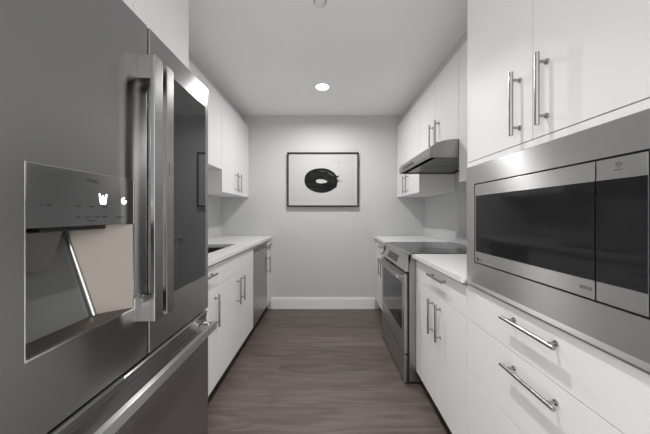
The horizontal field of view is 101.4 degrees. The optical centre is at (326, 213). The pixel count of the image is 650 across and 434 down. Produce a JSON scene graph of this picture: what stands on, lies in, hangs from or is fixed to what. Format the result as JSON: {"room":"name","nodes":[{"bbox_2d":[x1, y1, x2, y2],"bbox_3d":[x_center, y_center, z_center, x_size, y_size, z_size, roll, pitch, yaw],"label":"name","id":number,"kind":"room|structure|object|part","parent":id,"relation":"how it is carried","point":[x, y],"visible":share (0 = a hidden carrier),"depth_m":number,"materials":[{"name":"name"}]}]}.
{"room":"galley kitchen","nodes":[
{"label":"galley kitchen","id":0,"kind":"room"},
{"bbox_2d":[208,195,221,238],"bbox_3d":[-1.370,-0.024,1.605,0.100,2.440,3.510,0,0,0],"label":"wall","id":1,"kind":"structure","parent":0,"point":[214,202],"depth_m":3.13,"materials":[{"name":"grey paint"}]},
{"bbox_2d":[189,60,221,168],"bbox_3d":[-1.132,-0.762,1.946,0.372,0.689,1.100,0,0,0],"label":"upper cabinet","id":2,"kind":"object","parent":1,"relation":"attached to","point":[214,98],"visible":0.03,"depth_m":2.31,"materials":[{"name":"white wood"}]},
{"bbox_3d":[-0.991,-0.761,1.669,0.020,0.687,0.544,0,0,0],"label":"door","id":3,"kind":"part","parent":2,"relation":"part of","materials":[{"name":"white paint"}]},
{"bbox_2d":[189,51,243,120],"bbox_3d":[-1.184,-1.175,2.377,0.272,0.136,1.965,0,0,0],"label":"trim","id":4,"kind":"structure","parent":1,"relation":"attached to","point":[192,59],"depth_m":2.47,"materials":[{"name":"grey paint"}]},
{"bbox_2d":[208,97,248,196],"bbox_3d":[-1.132,-0.658,2.928,0.372,0.897,0.859,0,0,0],"label":"upper cabinet","id":5,"kind":"object","parent":1,"relation":"attached to","point":[232,180],"visible":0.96,"depth_m":2.78,"materials":[{"name":"white wood"}]},
{"bbox_3d":[-0.991,-0.657,2.712,0.020,0.895,0.424,0,0,0],"label":"door","id":6,"kind":"part","parent":5,"relation":"part of","materials":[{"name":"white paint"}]},
{"bbox_3d":[-0.963,-0.342,2.865,0.035,0.206,0.017,0,0,0],"label":"handle","id":7,"kind":"part","parent":5,"relation":"part of","materials":[{"name":"silver metal"}]},
{"bbox_3d":[-0.991,-0.657,3.142,0.020,0.895,0.430,0,0,0],"label":"door","id":8,"kind":"part","parent":5,"relation":"part of","materials":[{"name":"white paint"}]},
{"bbox_2d":[222,116,423,308],"bbox_3d":[-0.044,-0.024,3.410,2.751,2.440,0.100,0,0,0],"label":"wall","id":9,"kind":"structure","parent":0,"point":[315,251],"depth_m":3.36,"materials":[{"name":"grey paint"}]},
{"bbox_2d":[287,152,358,206],"bbox_3d":[-0.044,-0.431,3.340,0.893,0.680,0.039,0,0,0],"label":"framed print","id":10,"kind":"object","parent":9,"relation":"attached to","point":[314,179],"visible":1,"depth_m":3.33,"materials":[{"name":"black"}]},
{"bbox_2d":[271,297,374,308],"bbox_3d":[-0.045,1.122,3.352,1.310,0.148,0.016,0,0,0],"label":"baseboard","id":11,"kind":"structure","parent":9,"relation":"attached to","point":[276,302],"depth_m":3.34,"materials":[{"name":"white wood"}]},
{"bbox_2d":[189,0,466,115],"bbox_3d":[-0.044,-1.274,1.230,2.751,0.060,4.460,0,0,0],"label":"ceiling","id":12,"kind":"structure","parent":0,"point":[268,57],"depth_m":2.00,"materials":[{"name":"white paint"}]},
{"bbox_2d":[312,0,327,7],"bbox_3d":[-0.038,-1.238,1.550,0.094,0.012,0.094,0,0,0],"label":"sprinkler","id":13,"kind":"object","parent":12,"relation":"attached to","point":[316,3],"visible":1,"depth_m":1.56,"materials":[{"name":"white metal"}]},
{"bbox_2d":[314,83,330,90],"bbox_3d":[-0.040,-1.242,2.600,0.164,0.004,0.164,0,0,0],"label":"recessed light","id":14,"kind":"object","parent":12,"relation":"in","point":[319,86],"visible":1,"depth_m":2.59,"materials":[{"name":"white plastic"}]},
{"bbox_2d":[208,309,448,433],"bbox_3d":[-0.044,1.226,1.580,2.751,0.060,3.760,0,0,0],"label":"floor","id":15,"kind":"structure","parent":0,"point":[299,371],"depth_m":1.87,"materials":[{"name":"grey wood"}]},
{"bbox_2d":[0,0,216,433],"bbox_3d":[-0.926,0.277,0.919,0.748,1.838,0.906,0,0,0],"label":"refrigerator","id":16,"kind":"object","parent":15,"relation":"on","point":[105,329],"visible":1,"depth_m":0.73,"materials":[{"name":"grey metal"}]},
{"bbox_3d":[-0.646,-0.081,0.687,0.072,1.123,0.442,0,0,0],"label":"door","id":17,"kind":"part","parent":16,"relation":"part of","materials":[{"name":"grey metal"}]},
{"bbox_3d":[-0.611,0.098,0.691,0.006,0.410,0.310,0,0,0],"label":"recess frame","id":18,"kind":"part","parent":16,"relation":"part of","materials":[{"name":"silver metal"}]},
{"bbox_3d":[-0.632,-0.037,0.690,0.046,0.135,0.299,0,0,0],"label":"dispenser panel","id":19,"kind":"part","parent":16,"relation":"part of","materials":[{"name":"grey"}]},
{"bbox_3d":[-0.703,0.163,0.754,0.098,0.253,0.011,0,0,0],"label":"corner trim","id":20,"kind":"part","parent":16,"relation":"part of","materials":[{"name":"silver metal"}]},
{"bbox_3d":[-0.646,0.820,0.919,0.072,0.653,0.906,0,0,0],"label":"freezer drawer","id":21,"kind":"part","parent":16,"relation":"part of","materials":[{"name":"grey metal"}]},
{"bbox_3d":[-0.582,-0.084,0.880,0.057,0.864,0.044,0,0,0],"label":"handle","id":22,"kind":"part","parent":16,"relation":"part of","materials":[{"name":"silver metal"}]},
{"bbox_3d":[-0.582,-0.084,0.945,0.057,0.864,0.043,0,0,0],"label":"handle","id":23,"kind":"part","parent":16,"relation":"part of","materials":[{"name":"silver metal"}]},
{"bbox_3d":[-0.646,-0.081,1.144,0.072,1.123,0.456,0,0,0],"label":"door","id":24,"kind":"part","parent":16,"relation":"part of","materials":[{"name":"grey metal"}]},
{"bbox_3d":[-0.611,-0.115,1.165,0.004,0.848,0.347,0,0,0],"label":"glass panel","id":25,"kind":"part","parent":16,"relation":"part of","materials":[{"name":"grey mirror"}]},
{"bbox_2d":[123,0,188,68],"bbox_3d":[-1.020,0.038,0.927,0.596,2.315,0.933,0,0,0],"label":"tall cabinet","id":26,"kind":"object","parent":15,"relation":"on","point":[168,20],"visible":0.16,"depth_m":1.22,"materials":[{"name":"white wood"}]},
{"bbox_3d":[-0.732,-0.893,0.727,0.020,0.449,0.531,0,0,0],"label":"door","id":27,"kind":"part","parent":26,"relation":"part of","materials":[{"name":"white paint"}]},
{"bbox_3d":[-1.020,0.038,1.385,0.596,2.315,0.018,0,0,0],"label":"panel","id":28,"kind":"part","parent":26,"relation":"part of","materials":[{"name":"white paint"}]},
{"bbox_2d":[205,263,219,402],"bbox_3d":[-0.995,0.752,1.571,0.645,0.887,0.350,0,0,0],"label":"base cabinet","id":29,"kind":"object","parent":15,"relation":"on","point":[213,310],"visible":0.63,"depth_m":1.67,"materials":[{"name":"white wood"}]},
{"bbox_3d":[-0.718,0.780,1.571,0.020,0.629,0.348,0,0,0],"label":"door","id":30,"kind":"part","parent":29,"relation":"part of","materials":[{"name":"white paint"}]},
{"bbox_3d":[-0.718,0.393,1.571,0.020,0.139,0.348,0,0,0],"label":"drawer","id":31,"kind":"part","parent":29,"relation":"part of","materials":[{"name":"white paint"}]},
{"bbox_3d":[-0.690,0.611,1.685,0.035,0.206,0.017,0,0,0],"label":"handle","id":32,"kind":"part","parent":29,"relation":"part of","materials":[{"name":"silver metal"}]},
{"bbox_2d":[208,236,271,266],"bbox_3d":[-1.003,0.293,2.377,0.630,0.030,1.963,0,0,0],"label":"countertop","id":33,"kind":"structure","parent":29,"relation":"on","point":[234,245],"depth_m":2.45,"materials":[{"name":"white stone"}]},
{"bbox_2d":[208,247,225,252],"bbox_3d":[-1.020,0.414,2.150,0.385,0.211,0.616,0,0,0],"label":"sink","id":34,"kind":"object","parent":33,"relation":"in","point":[210,249],"visible":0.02,"depth_m":2.45,"materials":[{"name":"grey metal"}]},
{"bbox_2d":[213,248,252,394],"bbox_3d":[-0.995,0.752,2.158,0.645,0.887,0.823,0,0,0],"label":"base cabinet","id":35,"kind":"object","parent":15,"relation":"on","point":[235,273],"visible":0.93,"depth_m":2.05,"materials":[{"name":"white wood"}]},
{"bbox_3d":[-0.718,0.780,1.952,0.020,0.629,0.409,0,0,0],"label":"door","id":36,"kind":"part","parent":35,"relation":"part of","materials":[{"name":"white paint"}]},
{"bbox_3d":[-0.718,0.393,2.158,0.020,0.139,0.821,0,0,0],"label":"panel","id":37,"kind":"part","parent":35,"relation":"part of","materials":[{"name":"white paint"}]},
{"bbox_3d":[-0.690,0.611,2.106,0.035,0.206,0.017,0,0,0],"label":"handle","id":38,"kind":"part","parent":35,"relation":"part of","materials":[{"name":"silver metal"}]},
{"bbox_3d":[-0.690,0.611,2.210,0.035,0.206,0.017,0,0,0],"label":"handle","id":39,"kind":"part","parent":35,"relation":"part of","materials":[{"name":"silver metal"}]},
{"bbox_3d":[-0.718,0.780,2.364,0.020,0.629,0.409,0,0,0],"label":"door","id":40,"kind":"part","parent":35,"relation":"part of","materials":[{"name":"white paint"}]},
{"bbox_2d":[249,241,270,336],"bbox_3d":[-0.987,0.753,2.872,0.662,0.885,0.596,0,0,0],"label":"dishwasher","id":41,"kind":"object","parent":15,"relation":"on","point":[260,250],"visible":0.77,"depth_m":2.80,"materials":[{"name":"grey metal"}]},
{"bbox_3d":[-0.722,0.725,2.872,0.031,0.742,0.594,0,0,0],"label":"door","id":42,"kind":"part","parent":41,"relation":"part of","materials":[{"name":"grey metal"}]},
{"bbox_3d":[-0.681,0.386,2.873,0.051,0.030,0.555,0,0,0],"label":"handle","id":43,"kind":"part","parent":41,"relation":"part of","materials":[{"name":"silver metal"}]},
{"bbox_2d":[264,240,271,312],"bbox_3d":[-0.995,0.752,3.266,0.645,0.887,0.183,0,0,0],"label":"base cabinet","id":44,"kind":"object","parent":15,"relation":"on","point":[267,241],"visible":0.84,"depth_m":3.25,"materials":[{"name":"white wood"}]},
{"bbox_3d":[-0.718,0.780,3.266,0.020,0.629,0.181,0,0,0],"label":"door","id":45,"kind":"part","parent":44,"relation":"part of","materials":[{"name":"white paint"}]},
{"bbox_2d":[376,240,384,312],"bbox_3d":[0.910,0.752,2.990,0.638,0.887,0.735,0,0,0],"label":"base cabinet","id":46,"kind":"object","parent":15,"relation":"on","point":[379,245],"visible":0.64,"depth_m":3.14,"materials":[{"name":"white wood"}]},
{"bbox_3d":[0.636,0.780,3.174,0.020,0.629,0.365,0,0,0],"label":"door","id":47,"kind":"part","parent":46,"relation":"part of","materials":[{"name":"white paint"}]},
{"bbox_3d":[0.636,0.393,2.990,0.020,0.139,0.733,0,0,0],"label":"drawer","id":48,"kind":"part","parent":46,"relation":"part of","materials":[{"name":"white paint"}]},
{"bbox_2d":[374,236,447,243],"bbox_3d":[0.914,0.293,2.990,0.629,0.030,0.736,0,0,0],"label":"countertop","id":49,"kind":"structure","parent":46,"relation":"on","point":[384,239],"depth_m":2.90,"materials":[{"name":"white stone"}]},
{"bbox_2d":[378,242,466,382],"bbox_3d":[0.862,0.735,2.240,0.730,0.923,0.755,0,0,0],"label":"range","id":50,"kind":"object","parent":15,"relation":"on","point":[398,263],"visible":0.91,"depth_m":2.01,"materials":[{"name":"grey metal"}]},
{"bbox_3d":[0.521,0.444,2.240,0.049,0.028,0.700,0,0,0],"label":"handle","id":51,"kind":"part","parent":50,"relation":"part of","materials":[{"name":"silver metal"}]},
{"bbox_3d":[0.556,0.702,2.240,0.022,0.563,0.751,0,0,0],"label":"oven door","id":52,"kind":"part","parent":50,"relation":"part of","materials":[{"name":"grey metal"}]},
{"bbox_3d":[0.556,1.088,2.240,0.022,0.192,0.751,0,0,0],"label":"drawer","id":53,"kind":"part","parent":50,"relation":"part of","materials":[{"name":"grey metal"}]},
{"bbox_3d":[0.575,0.340,2.240,0.050,0.131,0.755,0,0,0],"label":"control panel","id":54,"kind":"part","parent":50,"relation":"part of","materials":[{"name":"silver metal"}]},
{"bbox_2d":[389,242,466,254],"bbox_3d":[0.913,0.282,2.240,0.627,0.017,0.755,0,0,0],"label":"cooktop","id":55,"kind":"object","parent":50,"relation":"in","point":[409,248],"depth_m":2.17,"materials":[{"name":"black glass"}]},
{"bbox_2d":[416,260,467,433],"bbox_3d":[0.910,0.752,1.522,0.638,0.887,0.670,0,0,0],"label":"base cabinet","id":56,"kind":"object","parent":15,"relation":"on","point":[441,300],"visible":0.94,"depth_m":1.44,"materials":[{"name":"white wood"}]},
{"bbox_3d":[0.636,0.780,1.687,0.020,0.629,0.338,0,0,0],"label":"door","id":57,"kind":"part","parent":56,"relation":"part of","materials":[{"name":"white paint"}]},
{"bbox_3d":[0.608,0.601,1.563,0.035,0.206,0.017,0,0,0],"label":"handle","id":58,"kind":"part","parent":56,"relation":"part of","materials":[{"name":"silver metal"}]},
{"bbox_3d":[0.608,0.358,1.480,0.035,0.017,0.206,0,0,0],"label":"handle","id":59,"kind":"part","parent":56,"relation":"part of","materials":[{"name":"silver metal"}]},
{"bbox_3d":[0.608,0.601,1.460,0.035,0.206,0.017,0,0,0],"label":"handle","id":60,"kind":"part","parent":56,"relation":"part of","materials":[{"name":"silver metal"}]},
{"bbox_2d":[413,254,466,282],"bbox_3d":[0.914,0.293,1.522,0.629,0.030,0.671,0,0,0],"label":"countertop","id":61,"kind":"structure","parent":56,"relation":"on","point":[454,266],"depth_m":1.52,"materials":[{"name":"white stone"}]},
{"bbox_3d":[0.636,0.393,1.522,0.020,0.139,0.668,0,0,0],"label":"drawer","id":62,"kind":"part","parent":56,"relation":"part of","materials":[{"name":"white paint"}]},
{"bbox_3d":[0.636,0.780,1.351,0.020,0.629,0.328,0,0,0],"label":"door","id":63,"kind":"part","parent":56,"relation":"part of","materials":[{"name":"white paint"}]},
{"bbox_2d":[467,0,649,433],"bbox_3d":[0.910,0.038,0.804,0.638,2.315,0.759,0,0,0],"label":"tall cabinet","id":64,"kind":"object","parent":15,"relation":"on","point":[539,72],"visible":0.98,"depth_m":0.75,"materials":[{"name":"white wood"}]},
{"bbox_3d":[0.636,0.898,0.804,0.020,0.392,0.756,0,0,0],"label":"drawer","id":65,"kind":"part","parent":64,"relation":"part of","materials":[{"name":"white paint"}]},
{"bbox_3d":[0.636,-0.672,0.996,0.020,0.890,0.373,0,0,0],"label":"door","id":66,"kind":"part","parent":64,"relation":"part of","materials":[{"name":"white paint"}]},
{"bbox_3d":[0.608,-0.356,0.861,0.035,0.206,0.017,0,0,0],"label":"handle","id":67,"kind":"part","parent":64,"relation":"part of","materials":[{"name":"silver metal"}]},
{"bbox_3d":[0.608,0.514,0.806,0.035,0.017,0.216,0,0,0],"label":"handle","id":68,"kind":"part","parent":64,"relation":"part of","materials":[{"name":"silver metal"}]},
{"bbox_3d":[0.608,0.353,0.806,0.035,0.017,0.216,0,0,0],"label":"handle","id":69,"kind":"part","parent":64,"relation":"part of","materials":[{"name":"silver metal"}]},
{"bbox_3d":[0.608,-0.356,0.755,0.035,0.206,0.017,0,0,0],"label":"handle","id":70,"kind":"part","parent":64,"relation":"part of","materials":[{"name":"silver metal"}]},
{"bbox_3d":[0.636,0.583,0.804,0.020,0.234,0.756,0,0,0],"label":"drawer","id":71,"kind":"part","parent":64,"relation":"part of","materials":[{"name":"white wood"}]},
{"bbox_2d":[465,109,649,374],"bbox_3d":[0.893,0.052,0.804,0.556,0.509,0.758,0,0,0],"label":"microwave","id":72,"kind":"object","parent":64,"relation":"in","point":[558,230],"visible":1,"depth_m":0.66,"materials":[{"name":"silver metal"}]},
{"bbox_3d":[0.633,0.039,0.863,0.026,0.320,0.496,0,0,0],"label":"door","id":73,"kind":"part","parent":72,"relation":"part of","materials":[{"name":"black glass"}]},
{"bbox_3d":[0.622,0.040,0.562,0.005,0.230,0.098,0,0,0],"label":"touch glass","id":74,"kind":"part","parent":72,"relation":"part of","materials":[{"name":"black glass"}]},
{"bbox_3d":[0.633,0.039,0.562,0.026,0.320,0.099,0,0,0],"label":"control panel","id":75,"kind":"part","parent":72,"relation":"part of","materials":[{"name":"black glass"}]},
{"bbox_3d":[0.636,-0.214,0.804,0.020,0.020,0.759,0,0,0],"label":"rail","id":76,"kind":"part","parent":64,"relation":"part of","materials":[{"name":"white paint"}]},
{"bbox_3d":[0.636,0.387,0.804,0.020,0.152,0.756,0,0,0],"label":"drawer","id":77,"kind":"part","parent":64,"relation":"part of","materials":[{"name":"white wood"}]},
{"bbox_3d":[0.636,-0.672,0.617,0.020,0.890,0.380,0,0,0],"label":"door","id":78,"kind":"part","parent":64,"relation":"part of","materials":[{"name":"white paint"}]},
{"bbox_2d":[424,172,466,244],"bbox_3d":[1.281,-0.024,1.880,0.100,2.440,2.960,0,0,0],"label":"wall","id":79,"kind":"structure","parent":0,"point":[445,215],"depth_m":2.66,"materials":[{"name":"grey paint"}]},
{"bbox_2d":[397,100,453,196],"bbox_3d":[1.042,-0.658,2.956,0.374,0.897,0.803,0,0,0],"label":"upper cabinet","id":80,"kind":"object","parent":79,"relation":"attached to","point":[408,185],"visible":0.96,"depth_m":2.75,"materials":[{"name":"white wood"}]},
{"bbox_3d":[0.900,-0.657,3.156,0.020,0.895,0.400,0,0,0],"label":"door","id":81,"kind":"part","parent":80,"relation":"part of","materials":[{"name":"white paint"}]},
{"bbox_3d":[0.900,-0.657,2.755,0.020,0.895,0.398,0,0,0],"label":"door","id":82,"kind":"part","parent":80,"relation":"part of","materials":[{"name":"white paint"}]},
{"bbox_2d":[401,30,466,120],"bbox_3d":[1.089,-1.175,2.273,0.284,0.136,2.174,0,0,0],"label":"trim","id":83,"kind":"structure","parent":79,"relation":"attached to","point":[462,40],"depth_m":2.24,"materials":[{"name":"grey paint"}]},
{"bbox_2d":[419,50,458,153],"bbox_3d":[1.042,-0.808,2.171,0.374,0.597,0.761,0,0,0],"label":"upper cabinet","id":84,"kind":"object","parent":79,"relation":"attached to","point":[439,104],"visible":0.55,"depth_m":2.06,"materials":[{"name":"white wood"}]},
{"bbox_3d":[0.900,-0.807,2.361,0.020,0.595,0.378,0,0,0],"label":"door","id":85,"kind":"part","parent":84,"relation":"part of","materials":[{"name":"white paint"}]},
{"bbox_2d":[399,139,458,173],"bbox_3d":[0.960,-0.444,2.171,0.534,0.124,0.757,0,0,0],"label":"range hood","id":86,"kind":"object","parent":84,"relation":"attached to","point":[442,157],"visible":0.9,"depth_m":2.01,"materials":[{"name":"grey metal"}]},
{"bbox_3d":[0.872,-0.642,2.228,0.035,0.206,0.017,0,0,0],"label":"handle","id":87,"kind":"part","parent":84,"relation":"part of","materials":[{"name":"silver metal"}]},
{"bbox_3d":[0.872,-0.642,2.110,0.035,0.206,0.017,0,0,0],"label":"handle","id":88,"kind":"part","parent":84,"relation":"part of","materials":[{"name":"silver metal"}]},
{"bbox_3d":[0.900,-0.807,1.980,0.020,0.595,0.378,0,0,0],"label":"door","id":89,"kind":"part","parent":84,"relation":"part of","materials":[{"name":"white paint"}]},
{"bbox_2d":[459,40,466,181],"bbox_3d":[1.060,-0.660,1.487,0.339,0.893,0.601,0,0,0],"label":"upper cabinet","id":90,"kind":"object","parent":79,"relation":"attached to","point":[463,50],"visible":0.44,"depth_m":1.73,"materials":[{"name":"white wood"}]}
]}

